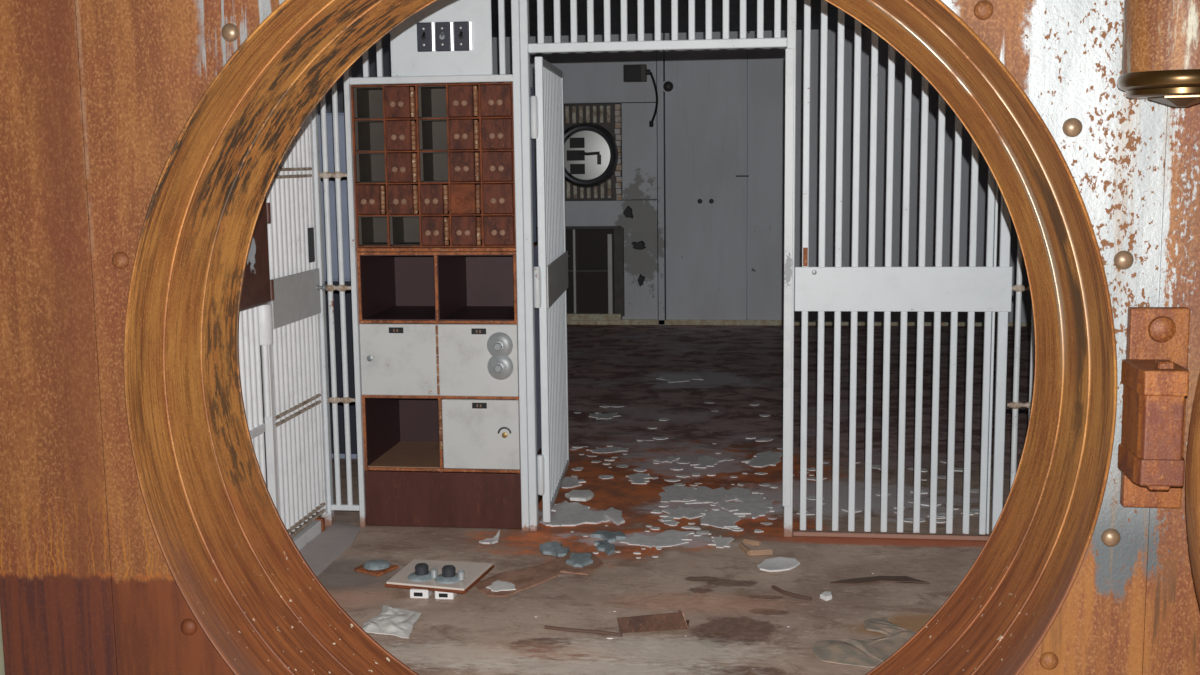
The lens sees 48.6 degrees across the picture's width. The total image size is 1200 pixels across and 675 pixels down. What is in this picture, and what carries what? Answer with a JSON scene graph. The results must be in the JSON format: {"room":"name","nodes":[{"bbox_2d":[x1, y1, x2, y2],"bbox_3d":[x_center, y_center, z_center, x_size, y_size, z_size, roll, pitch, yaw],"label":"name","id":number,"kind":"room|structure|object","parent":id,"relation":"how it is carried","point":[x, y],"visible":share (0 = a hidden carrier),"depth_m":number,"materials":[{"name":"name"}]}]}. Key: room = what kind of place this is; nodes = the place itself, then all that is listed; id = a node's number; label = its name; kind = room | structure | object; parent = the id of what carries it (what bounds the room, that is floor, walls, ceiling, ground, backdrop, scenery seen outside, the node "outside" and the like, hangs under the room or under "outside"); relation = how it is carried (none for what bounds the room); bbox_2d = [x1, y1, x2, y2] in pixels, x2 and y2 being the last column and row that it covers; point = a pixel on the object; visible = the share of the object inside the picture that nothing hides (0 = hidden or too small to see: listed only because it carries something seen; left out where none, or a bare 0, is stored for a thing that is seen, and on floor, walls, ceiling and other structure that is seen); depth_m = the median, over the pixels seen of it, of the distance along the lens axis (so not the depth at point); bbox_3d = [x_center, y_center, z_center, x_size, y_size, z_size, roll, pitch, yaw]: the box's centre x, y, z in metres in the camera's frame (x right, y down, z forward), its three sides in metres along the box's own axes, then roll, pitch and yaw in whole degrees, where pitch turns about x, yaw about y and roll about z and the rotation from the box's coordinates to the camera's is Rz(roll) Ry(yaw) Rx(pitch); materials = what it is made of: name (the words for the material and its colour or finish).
{"room":"bank vault","nodes":[
{"label":"bank vault","id":0,"kind":"room"},
{"bbox_2d":[318,32,459,323],"bbox_3d":[-2.017,-0.858,8.142,0.300,2.680,9.216,0,8,7],"label":"wall","id":1,"kind":"structure","parent":0,"point":[357,66],"depth_m":9.64,"materials":[{"name":"paint"}]},
{"bbox_2d":[0,0,1199,674],"bbox_3d":[0.389,-0.225,2.994,7.200,2.860,0.455,0,8,7],"label":"wall","id":2,"kind":"structure","parent":0,"point":[97,96],"depth_m":2.95,"materials":[{"name":"metal"}]},
{"bbox_2d":[124,0,1117,674],"bbox_3d":[0.024,0.093,3.084,2.149,2.149,0.482,0,8,7],"label":"ring","id":3,"kind":"object","parent":2,"relation":"attached to","point":[222,537],"visible":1,"depth_m":3.10,"materials":[{"name":"metal"}]},
{"bbox_2d":[1118,307,1189,507],"bbox_3d":[1.122,0.155,2.656,0.131,0.415,0.181,0,8,7],"label":"bracket","id":4,"kind":"object","parent":2,"relation":"attached to","point":[1154,372],"visible":1,"depth_m":2.63,"materials":[{"name":"orange metal"}]},
{"bbox_2d":[1186,373,1199,606],"bbox_3d":[2.146,0.282,2.219,2.110,2.110,0.435,0,8,7],"label":"hatch","id":5,"kind":"object","parent":4,"relation":"attached to","point":[1193,448],"visible":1,"depth_m":2.52,"materials":[{"name":"metal"}]},
{"bbox_2d":[1117,0,1199,106],"bbox_3d":[1.110,-0.776,2.502,0.233,0.674,0.233,0,8,7],"label":"barrel","id":6,"kind":"object","parent":2,"relation":"attached to","point":[1161,54],"visible":1,"depth_m":2.46,"materials":[{"name":"brown metal"}]},
{"bbox_2d":[265,325,1030,674],"bbox_3d":[0.766,0.817,5.947,7.200,0.120,13.666,0,8,7],"label":"floor","id":7,"kind":"structure","parent":0,"point":[738,624],"depth_m":5.53,"materials":[{"name":"concrete"}]},
{"bbox_2d":[292,517,324,550],"bbox_3d":[-1.297,0.904,4.820,0.040,0.055,1.700,0,8,7],"label":"curb","id":8,"kind":"object","parent":7,"relation":"on","point":[310,532],"visible":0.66,"depth_m":5.47,"materials":[{"name":"white paint"}]},
{"bbox_2d":[239,306,266,485],"bbox_3d":[-1.366,-0.275,4.364,0.066,2.396,1.101,0,8,7],"label":"grille","id":9,"kind":"object","parent":8,"relation":"on","point":[249,336],"visible":0.02,"depth_m":4.89,"materials":[{"name":"white metal"}]},
{"bbox_2d":[240,198,273,310],"bbox_3d":[-1.260,-0.337,4.485,0.112,0.497,0.543,0,8,7],"label":"box","id":10,"kind":"object","parent":9,"relation":"attached to","point":[257,287],"visible":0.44,"depth_m":4.64,"materials":[{"name":"brown metal"}]},
{"bbox_2d":[258,113,327,537],"bbox_3d":[-1.216,-0.393,5.219,0.085,2.402,0.648,0,8,7],"label":"gate","id":11,"kind":"object","parent":8,"relation":"on","point":[289,323],"visible":0.66,"depth_m":5.31,"materials":[{"name":"white metal"}]},
{"bbox_2d":[300,520,360,575],"bbox_3d":[-1.116,0.859,5.326,0.179,0.006,0.922,0,8,7],"label":"floor plate","id":12,"kind":"object","parent":7,"relation":"on","point":[322,551],"visible":0.85,"depth_m":5.40,"materials":[{"name":"grey metal"}]},
{"bbox_2d":[260,112,406,458],"bbox_3d":[-1.520,-0.284,7.130,0.850,1.800,0.500,0,8,7],"label":"tall cabinet","id":13,"kind":"object","parent":7,"relation":"on","point":[341,116],"visible":0.02,"depth_m":6.86,"materials":[{"name":"grey metal"}]},
{"bbox_2d":[354,559,398,576],"bbox_3d":[-0.863,0.875,5.093,0.150,0.028,0.128,4,9,33],"label":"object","id":14,"kind":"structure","parent":7,"relation":"on","point":[378,567],"depth_m":5.07,"materials":[{"name":"metal"}]},
{"bbox_2d":[362,605,420,638],"bbox_3d":[-0.697,0.953,4.497,0.186,0.022,0.305,0,8,7],"label":"sheet","id":15,"kind":"object","parent":7,"relation":"on","point":[395,621],"visible":0.98,"depth_m":4.46,"materials":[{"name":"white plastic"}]},
{"bbox_2d":[385,559,493,599],"bbox_3d":[-0.591,0.866,4.888,0.324,0.095,0.324,1,8,13],"label":"door","id":16,"kind":"structure","parent":7,"relation":"on","point":[447,579],"depth_m":4.80,"materials":[{"name":"off-white painted metal"},{"name":"black plastic"},{"name":"satin chrome"}]},
{"bbox_2d":[357,244,542,528],"bbox_3d":[-0.642,0.195,5.816,0.680,1.172,0.576,0,8,7],"label":"base cabinet","id":17,"kind":"object","parent":7,"relation":"on","point":[439,451],"visible":0.94,"depth_m":5.62,"materials":[{"name":"brown metal"}]},
{"bbox_2d":[351,82,536,251],"bbox_3d":[-0.654,-0.724,5.674,0.682,0.684,0.471,0,8,7],"label":"boxes","id":18,"kind":"object","parent":17,"relation":"on","point":[434,163],"visible":1,"depth_m":5.47,"materials":[{"name":"brown metal"}]},
{"bbox_2d":[356,247,515,251],"bbox_3d":[-0.677,-0.367,5.525,0.679,0.016,0.062,0,8,7],"label":"shelf","id":19,"kind":"object","parent":18,"relation":"attached to","point":[359,249],"depth_m":5.50,"materials":[{"name":"brown wood"}]},
{"bbox_2d":[479,530,499,543],"bbox_3d":[-0.442,0.823,5.448,0.061,0.028,0.169,2,8,21],"label":"scrap","id":20,"kind":"object","parent":7,"relation":"on","point":[495,539],"visible":1,"depth_m":5.42,"materials":[{"name":"white paper"}]},
{"bbox_2d":[474,551,576,596],"bbox_3d":[-0.244,0.889,5.026,0.200,0.006,0.598,6,10,40],"label":"sheet","id":21,"kind":"object","parent":7,"relation":"on","point":[525,578],"visible":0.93,"depth_m":4.96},
{"bbox_2d":[486,580,515,591],"bbox_3d":[-0.355,0.908,4.840,0.118,0.004,0.107,4,9,31],"label":"flake","id":22,"kind":"object","parent":21,"relation":"on","point":[496,586],"visible":1,"depth_m":4.84,"materials":[{"name":"beige paint"}]},
{"bbox_2d":[560,552,603,574],"bbox_3d":[-0.068,0.868,5.114,0.167,0.006,0.278,0,8,7],"label":"sheet","id":23,"kind":"object","parent":21,"relation":"on","point":[564,568],"visible":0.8,"depth_m":5.05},
{"bbox_2d":[566,553,592,566],"bbox_3d":[-0.075,0.856,5.122,0.103,0.015,0.153,0,8,7],"label":"fragment","id":24,"kind":"object","parent":23,"relation":"on","point":[576,559],"visible":1,"depth_m":5.09,"materials":[{"name":"grey stone"}]},
{"bbox_2d":[539,541,569,558],"bbox_3d":[-0.181,0.842,5.280,0.111,0.015,0.204,-4,8,-22],"label":"fragment","id":25,"kind":"object","parent":7,"relation":"on","point":[553,548],"visible":1,"depth_m":5.26,"materials":[{"name":"grey stone"}]},
{"bbox_2d":[561,477,585,488],"bbox_3d":[-0.142,0.701,6.404,0.143,0.010,0.215,0,8,7],"label":"flake","id":26,"kind":"object","parent":7,"relation":"on","point":[568,482],"visible":0.87,"depth_m":6.40,"materials":[{"name":"grey paint"}]},
{"bbox_2d":[539,501,609,526],"bbox_3d":[-0.130,0.779,5.807,0.362,0.013,0.360,6,10,42],"label":"plaster slab","id":27,"kind":"object","parent":7,"relation":"on","point":[572,513],"visible":0.8,"depth_m":5.79,"materials":[{"name":"paint"}]},
{"bbox_2d":[604,507,624,525],"bbox_3d":[0.061,0.771,5.747,0.080,0.013,0.275,-1,8,-3],"label":"plaster slab","id":28,"kind":"object","parent":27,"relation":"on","point":[614,515],"visible":1,"depth_m":5.73,"materials":[{"name":"paint"}]},
{"bbox_2d":[565,490,593,501],"bbox_3d":[-0.095,0.722,6.091,0.133,0.017,0.162,0,8,7],"label":"plaster slab","id":29,"kind":"object","parent":7,"relation":"on","point":[573,495],"visible":1,"depth_m":6.07,"materials":[{"name":"grey paint"}]},
{"bbox_2d":[544,625,622,636],"bbox_3d":[-0.057,0.969,4.386,0.269,0.013,0.019,2,8,17],"label":"stick","id":30,"kind":"object","parent":7,"relation":"on","point":[545,626],"visible":1,"depth_m":4.38,"materials":[{"name":"brown wood"}]},
{"bbox_2d":[594,540,614,555],"bbox_3d":[0.026,0.841,5.324,0.080,0.015,0.177,-3,8,-20],"label":"fragment","id":31,"kind":"object","parent":7,"relation":"on","point":[603,545],"visible":1,"depth_m":5.31,"materials":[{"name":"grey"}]},
{"bbox_2d":[589,412,620,418],"bbox_3d":[0.030,0.476,8.067,0.193,0.008,0.221,0,8,7],"label":"flake","id":32,"kind":"object","parent":7,"relation":"on","point":[599,415],"visible":1,"depth_m":8.06,"materials":[{"name":"grey paint"}]},
{"bbox_2d":[599,475,613,478],"bbox_3d":[0.031,0.684,6.513,0.076,0.008,0.065,-2,8,-11],"label":"chip","id":33,"kind":"object","parent":7,"relation":"on","point":[600,476],"visible":1,"depth_m":6.51,"materials":[{"name":"grey paint"}]},
{"bbox_2d":[590,530,625,542],"bbox_3d":[0.042,0.818,5.498,0.127,0.015,0.156,-7,10,-39],"label":"fragment","id":34,"kind":"object","parent":7,"relation":"on","point":[609,536],"visible":0.99,"depth_m":5.48,"materials":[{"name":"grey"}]},
{"bbox_2d":[588,446,627,453],"bbox_3d":[0.040,0.602,7.131,0.228,0.007,0.150,-3,8,-15],"label":"flake","id":35,"kind":"object","parent":7,"relation":"on","point":[612,449],"visible":1,"depth_m":7.12,"materials":[{"name":"grey paint"}]},
{"bbox_2d":[626,473,651,483],"bbox_3d":[0.187,0.687,6.476,0.133,0.009,0.220,0,8,7],"label":"flake","id":36,"kind":"object","parent":7,"relation":"on","point":[638,478],"visible":1,"depth_m":6.48,"materials":[{"name":"grey paint"}]},
{"bbox_2d":[633,469,646,471],"bbox_3d":[0.201,0.664,6.653,0.058,0.008,0.050,7,11,44],"label":"chip","id":37,"kind":"object","parent":7,"relation":"on","point":[637,470],"visible":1,"depth_m":6.64,"materials":[{"name":"grey paint"}]},
{"bbox_2d":[617,609,688,632],"bbox_3d":[0.180,0.939,4.423,0.256,0.057,0.071,-2,8,-9],"label":"channel","id":38,"kind":"object","parent":7,"relation":"on","point":[666,621],"visible":1,"depth_m":4.39,"materials":[{"name":"brown metal"}]},
{"bbox_2d":[619,530,691,547],"bbox_3d":[0.242,0.825,5.449,0.261,0.008,0.266,4,9,30],"label":"flake","id":39,"kind":"object","parent":7,"relation":"on","point":[669,538],"visible":1,"depth_m":5.43,"materials":[{"name":"grey paint"}]},
{"bbox_2d":[651,510,661,513],"bbox_3d":[0.252,0.769,5.864,0.048,0.008,0.037,2,8,18],"label":"chip","id":40,"kind":"object","parent":7,"relation":"on","point":[653,511],"visible":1,"depth_m":5.86,"materials":[{"name":"grey paint"}]},
{"bbox_2d":[653,437,667,439],"bbox_3d":[0.337,0.561,7.404,0.090,0.008,0.059,0,8,7],"label":"chip","id":41,"kind":"object","parent":7,"relation":"on","point":[656,438],"visible":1,"depth_m":7.39,"materials":[{"name":"grey paint"}]},
{"bbox_2d":[660,517,673,520],"bbox_3d":[0.290,0.786,5.739,0.053,0.008,0.061,6,10,40],"label":"chip","id":42,"kind":"object","parent":7,"relation":"on","point":[663,518],"visible":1,"depth_m":5.74,"materials":[{"name":"grey paint"}]},
{"bbox_2d":[658,456,679,462],"bbox_3d":[0.357,0.632,6.868,0.083,0.010,0.145,3,8,25],"label":"flake","id":43,"kind":"object","parent":7,"relation":"on","point":[670,459],"visible":1,"depth_m":6.86,"materials":[{"name":"grey paint"}]},
{"bbox_2d":[664,520,678,524],"bbox_3d":[0.299,0.792,5.696,0.065,0.006,0.069,-5,9,-29],"label":"chip","id":44,"kind":"object","parent":7,"relation":"on","point":[671,521],"visible":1,"depth_m":5.69,"materials":[{"name":"grey paint"}]},
{"bbox_2d":[664,479,679,481],"bbox_3d":[0.351,0.692,6.435,0.078,0.008,0.036,0,8,7],"label":"chip","id":45,"kind":"object","parent":7,"relation":"on","point":[668,480],"visible":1,"depth_m":6.42,"materials":[{"name":"beige paint"}]},
{"bbox_2d":[312,0,1034,536],"bbox_3d":[0.592,-0.507,5.318,3.638,2.675,0.046,0,8,7],"label":"metal frame","id":46,"kind":"structure","parent":7,"relation":"on","point":[408,65],"depth_m":5.39,"materials":[{"name":"white paint"}]},
{"bbox_2d":[417,22,435,51],"bbox_3d":[-0.705,-1.214,5.370,0.074,0.116,0.031,0,8,7],"label":"light switch","id":47,"kind":"object","parent":46,"relation":"attached to","point":[425,30],"visible":1,"depth_m":5.37,"materials":[{"name":"black paint"}]},
{"bbox_2d":[435,22,453,51],"bbox_3d":[-0.629,-1.214,5.360,0.074,0.116,0.031,0,8,7],"label":"light switch","id":48,"kind":"object","parent":46,"relation":"attached to","point":[444,31],"visible":1,"depth_m":5.36,"materials":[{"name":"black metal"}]},
{"bbox_2d":[454,21,472,50],"bbox_3d":[-0.553,-1.214,5.350,0.074,0.116,0.031,0,8,7],"label":"light switch","id":49,"kind":"object","parent":46,"relation":"attached to","point":[463,40],"visible":1,"depth_m":5.35,"materials":[{"name":"black paint"}]},
{"bbox_2d":[530,57,568,522],"bbox_3d":[-0.213,-0.237,5.942,0.056,1.932,0.976,0,8,4],"label":"gate","id":50,"kind":"object","parent":46,"relation":"attached to","point":[547,105],"visible":1,"depth_m":5.73,"materials":[{"name":"white metal"}]},
{"bbox_2d":[793,0,1012,540],"bbox_3d":[1.196,-0.483,5.240,0.843,2.627,0.040,0,8,7],"label":"gate","id":51,"kind":"object","parent":46,"relation":"attached to","point":[903,289],"visible":0.97,"depth_m":5.28,"materials":[{"name":"white metal"}]},
{"bbox_2d":[656,373,702,382],"bbox_3d":[0.563,0.285,9.441,0.332,0.008,0.360,-3,8,-17],"label":"flake","id":52,"kind":"object","parent":7,"relation":"on","point":[671,378],"visible":1,"depth_m":9.41,"materials":[{"name":"grey paint"}]},
{"bbox_2d":[660,506,712,518],"bbox_3d":[0.385,0.769,5.846,0.232,0.010,0.212,0,8,7],"label":"plaster piece","id":53,"kind":"object","parent":7,"relation":"on","point":[690,512],"visible":1,"depth_m":5.83,"materials":[{"name":"grey paint"}]},
{"bbox_2d":[681,526,695,528],"bbox_3d":[0.374,0.802,5.612,0.052,0.007,0.035,3,9,27],"label":"chip","id":54,"kind":"object","parent":7,"relation":"on","point":[684,527],"visible":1,"depth_m":5.60,"materials":[{"name":"grey paint"}]},
{"bbox_2d":[659,485,750,502],"bbox_3d":[0.484,0.727,6.162,0.425,0.007,0.319,0,8,7],"label":"flake","id":55,"kind":"object","parent":7,"relation":"on","point":[672,492],"visible":1,"depth_m":6.16,"materials":[{"name":"grey paint"}]},
{"bbox_2d":[683,497,697,499],"bbox_3d":[0.415,0.738,6.080,0.064,0.008,0.058,0,8,7],"label":"chip","id":56,"kind":"object","parent":55,"relation":"on","point":[687,498],"visible":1,"depth_m":6.08,"materials":[{"name":"grey paint"}]},
{"bbox_2d":[690,455,724,467],"bbox_3d":[0.539,0.639,6.806,0.150,0.009,0.261,3,9,28],"label":"flake","id":57,"kind":"object","parent":7,"relation":"on","point":[705,461],"visible":1,"depth_m":6.79,"materials":[{"name":"grey paint"}]},
{"bbox_2d":[700,510,740,528],"bbox_3d":[0.516,0.780,5.702,0.174,0.008,0.277,0,8,7],"label":"flake","id":58,"kind":"object","parent":7,"relation":"on","point":[720,518],"visible":1,"depth_m":5.70,"materials":[{"name":"grey paint"}]},
{"bbox_2d":[708,535,733,547],"bbox_3d":[0.491,0.829,5.400,0.095,0.008,0.181,1,8,14],"label":"plaster piece","id":59,"kind":"object","parent":7,"relation":"on","point":[720,542],"visible":1,"depth_m":5.39,"materials":[{"name":"grey paint"}]},
{"bbox_2d":[730,528,743,530],"bbox_3d":[0.574,0.805,5.573,0.058,0.006,0.045,0,8,7],"label":"chip","id":60,"kind":"object","parent":7,"relation":"on","point":[737,529],"visible":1,"depth_m":5.57,"materials":[{"name":"grey paint"}]},
{"bbox_2d":[717,494,772,518],"bbox_3d":[0.647,0.749,5.917,0.247,0.010,0.415,0,8,7],"label":"flake","id":61,"kind":"object","parent":7,"relation":"on","point":[756,505],"visible":1,"depth_m":5.91,"materials":[{"name":"grey paint"}]},
{"bbox_2d":[743,539,760,545],"bbox_3d":[0.613,0.827,5.359,0.074,0.020,0.019,5,10,37],"label":"wood splinter","id":62,"kind":"object","parent":7,"relation":"on","point":[746,541],"visible":1,"depth_m":5.35,"materials":[{"name":"brown wood"}]},
{"bbox_2d":[739,542,772,555],"bbox_3d":[0.616,0.837,5.261,0.098,0.023,0.136,-2,8,-12],"label":"wooden corner","id":63,"kind":"object","parent":7,"relation":"on","point":[742,546],"visible":1,"depth_m":5.21,"materials":[{"name":"brown wood"}]},
{"bbox_2d":[742,450,782,467],"bbox_3d":[0.860,0.627,6.858,0.183,0.010,0.377,3,9,28],"label":"flake","id":64,"kind":"object","parent":7,"relation":"on","point":[763,459],"visible":0.98,"depth_m":6.84,"materials":[{"name":"grey paint"}]},
{"bbox_2d":[760,438,772,441],"bbox_3d":[0.910,0.565,7.327,0.060,0.008,0.069,7,11,44],"label":"chip","id":65,"kind":"object","parent":7,"relation":"on","point":[763,439],"visible":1,"depth_m":7.33,"materials":[{"name":"grey paint"}]},
{"bbox_2d":[757,557,799,571],"bbox_3d":[0.679,0.868,5.063,0.138,0.014,0.182,3,9,28],"label":"scrap","id":66,"kind":"object","parent":7,"relation":"on","point":[777,564],"visible":1,"depth_m":5.07,"materials":[{"name":"white paint"}]},
{"bbox_2d":[771,585,811,600],"bbox_3d":[0.677,0.913,4.741,0.034,0.016,0.181,-7,10,-41],"label":"stick","id":67,"kind":"object","parent":7,"relation":"on","point":[772,586],"visible":1,"depth_m":4.72,"materials":[{"name":"brown wood"}]},
{"bbox_2d":[806,496,823,499],"bbox_3d":[0.979,0.733,6.076,0.085,0.006,0.058,0,8,7],"label":"chip","id":68,"kind":"object","parent":7,"relation":"on","point":[807,497],"visible":0.68,"depth_m":6.08,"materials":[{"name":"grey paint"}]},
{"bbox_2d":[820,591,831,600],"bbox_3d":[0.800,0.915,4.705,0.042,0.015,0.067,0,8,7],"label":"scrap","id":69,"kind":"object","parent":7,"relation":"on","point":[826,595],"visible":1,"depth_m":4.69,"materials":[{"name":"white paper"}]},
{"bbox_2d":[842,509,861,511],"bbox_3d":[1.110,0.761,5.849,0.090,0.008,0.049,0,8,7],"label":"chip","id":70,"kind":"object","parent":7,"relation":"on","point":[846,510],"visible":0.66,"depth_m":5.84,"materials":[{"name":"grey paint"}]},
{"bbox_2d":[812,617,916,667],"bbox_3d":[0.866,0.968,4.278,0.301,0.015,0.476,3,9,26],"label":"rag","id":71,"kind":"object","parent":7,"relation":"on","point":[871,653],"visible":0.89,"depth_m":4.20,"materials":[{"name":"beige fabric"}]},
{"bbox_2d":[829,576,929,584],"bbox_3d":[1.020,0.892,4.888,0.366,0.006,0.089,-1,8,0],"label":"strip","id":72,"kind":"object","parent":7,"relation":"on","point":[865,580],"visible":1,"depth_m":4.87,"materials":[{"name":"brown wood"}]},
{"bbox_2d":[904,518,924,522],"bbox_3d":[1.340,0.781,5.679,0.100,0.008,0.068,3,8,23],"label":"chip","id":73,"kind":"object","parent":7,"relation":"on","point":[905,519],"visible":0.58,"depth_m":5.67,"materials":[{"name":"grey paint"}]},
{"bbox_2d":[910,490,927,493],"bbox_3d":[1.475,0.716,6.150,0.076,0.009,0.058,0,8,7],"label":"chip","id":74,"kind":"object","parent":7,"relation":"on","point":[922,491],"visible":0.47,"depth_m":6.14,"materials":[{"name":"grey paint"}]},
{"bbox_2d":[936,513,945,516],"bbox_3d":[1.482,0.770,5.748,0.070,0.008,0.061,4,9,32],"label":"chip","id":75,"kind":"object","parent":7,"relation":"on","point":[938,514],"visible":0.66,"depth_m":5.76,"materials":[{"name":"grey paint"}]},
{"bbox_2d":[954,468,963,471],"bbox_3d":[1.777,0.654,6.578,0.110,0.009,0.059,0,8,7],"label":"chip","id":76,"kind":"object","parent":7,"relation":"on","point":[955,469],"visible":0.51,"depth_m":6.58,"materials":[{"name":"grey paint"}]},
{"bbox_2d":[970,509,978,513],"bbox_3d":[1.652,0.760,5.805,0.078,0.008,0.071,0,8,7],"label":"chip","id":77,"kind":"object","parent":7,"relation":"on","point":[971,510],"visible":0.5,"depth_m":5.82,"materials":[{"name":"grey paint"}]},
{"bbox_2d":[970,489,979,491],"bbox_3d":[1.740,0.711,6.173,0.069,0.005,0.057,-6,9,-34],"label":"chip","id":78,"kind":"object","parent":7,"relation":"on","point":[971,490],"visible":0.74,"depth_m":6.17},
{"bbox_2d":[491,0,867,36],"bbox_3d":[0.977,-2.214,7.453,7.200,0.120,9.841,0,8,7],"label":"ceiling","id":79,"kind":"structure","parent":0,"point":[700,5],"depth_m":10.71,"materials":[{"name":"paint"}]},
{"bbox_2d":[482,28,1031,324],"bbox_3d":[1.603,-1.462,12.313,7.200,2.680,0.330,0,8,7],"label":"wall","id":80,"kind":"structure","parent":0,"point":[723,118],"depth_m":12.19,"materials":[{"name":"paint"}]},
{"bbox_2d":[533,226,624,320],"bbox_3d":[-0.210,-0.601,12.457,0.878,0.880,0.139,0,8,7],"label":"cabinet","id":81,"kind":"object","parent":80,"relation":"attached to","point":[595,290],"visible":0.76,"depth_m":12.42,"materials":[{"name":"metal"}]},
{"bbox_2d":[568,269,607,272],"bbox_3d":[-0.285,-0.625,12.454,0.730,0.030,0.040,0,8,7],"label":"shelf","id":82,"kind":"object","parent":81,"relation":"attached to","point":[569,270],"depth_m":12.41,"materials":[{"name":"metal"}]},
{"bbox_2d":[564,103,621,200],"bbox_3d":[-0.138,-1.710,12.274,0.676,0.895,0.123,0,8,7],"label":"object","id":83,"kind":"object","parent":80,"relation":"attached to","point":[592,131],"visible":0.86,"depth_m":12.25,"materials":[{"name":"metal"}]},
{"bbox_2d":[623,206,633,218],"bbox_3d":[0.259,-1.164,12.359,0.099,0.126,0.060,0,8,7],"label":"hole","id":84,"kind":"object","parent":80,"relation":"attached to","point":[627,212],"visible":1,"depth_m":12.33,"materials":[{"name":"black paint"}]},
{"bbox_2d":[623,64,650,81],"bbox_3d":[0.338,-2.415,12.145,0.245,0.155,0.067,0,8,7],"label":"junction box","id":85,"kind":"object","parent":80,"relation":"attached to","point":[636,72],"visible":1,"depth_m":12.12,"materials":[{"name":"metal"}]},
{"bbox_2d":[649,72,657,126],"bbox_3d":[0.491,-2.179,12.162,0.084,0.499,0.040,0,8,7],"label":"hanging cable","id":86,"kind":"object","parent":85,"relation":"hanging from","point":[651,74],"visible":1,"depth_m":12.15,"materials":[{"name":"black rubber"}]},
{"bbox_2d":[631,241,645,249],"bbox_3d":[0.358,-0.857,12.387,0.141,0.084,0.060,0,8,7],"label":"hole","id":87,"kind":"object","parent":80,"relation":"attached to","point":[640,245],"visible":1,"depth_m":12.36,"materials":[{"name":"black paint"}]},
{"bbox_2d":[637,274,644,286],"bbox_3d":[0.383,-0.535,12.428,0.075,0.129,0.060,0,8,7],"label":"bracket","id":88,"kind":"object","parent":80,"relation":"attached to","point":[641,278],"visible":1,"depth_m":12.40,"materials":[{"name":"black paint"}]},
{"bbox_2d":[663,80,674,92],"bbox_3d":[0.623,-2.296,12.151,0.120,0.120,0.052,0,8,7],"label":"wall fixture","id":89,"kind":"object","parent":80,"relation":"attached to","point":[668,85],"visible":1,"depth_m":12.15,"materials":[{"name":"paint"}]},
{"bbox_2d":[567,319,1030,325],"bbox_3d":[1.946,-0.136,12.296,5.100,0.050,0.030,0,8,7],"label":"baseboard","id":90,"kind":"structure","parent":80,"relation":"attached to","point":[623,321],"depth_m":12.37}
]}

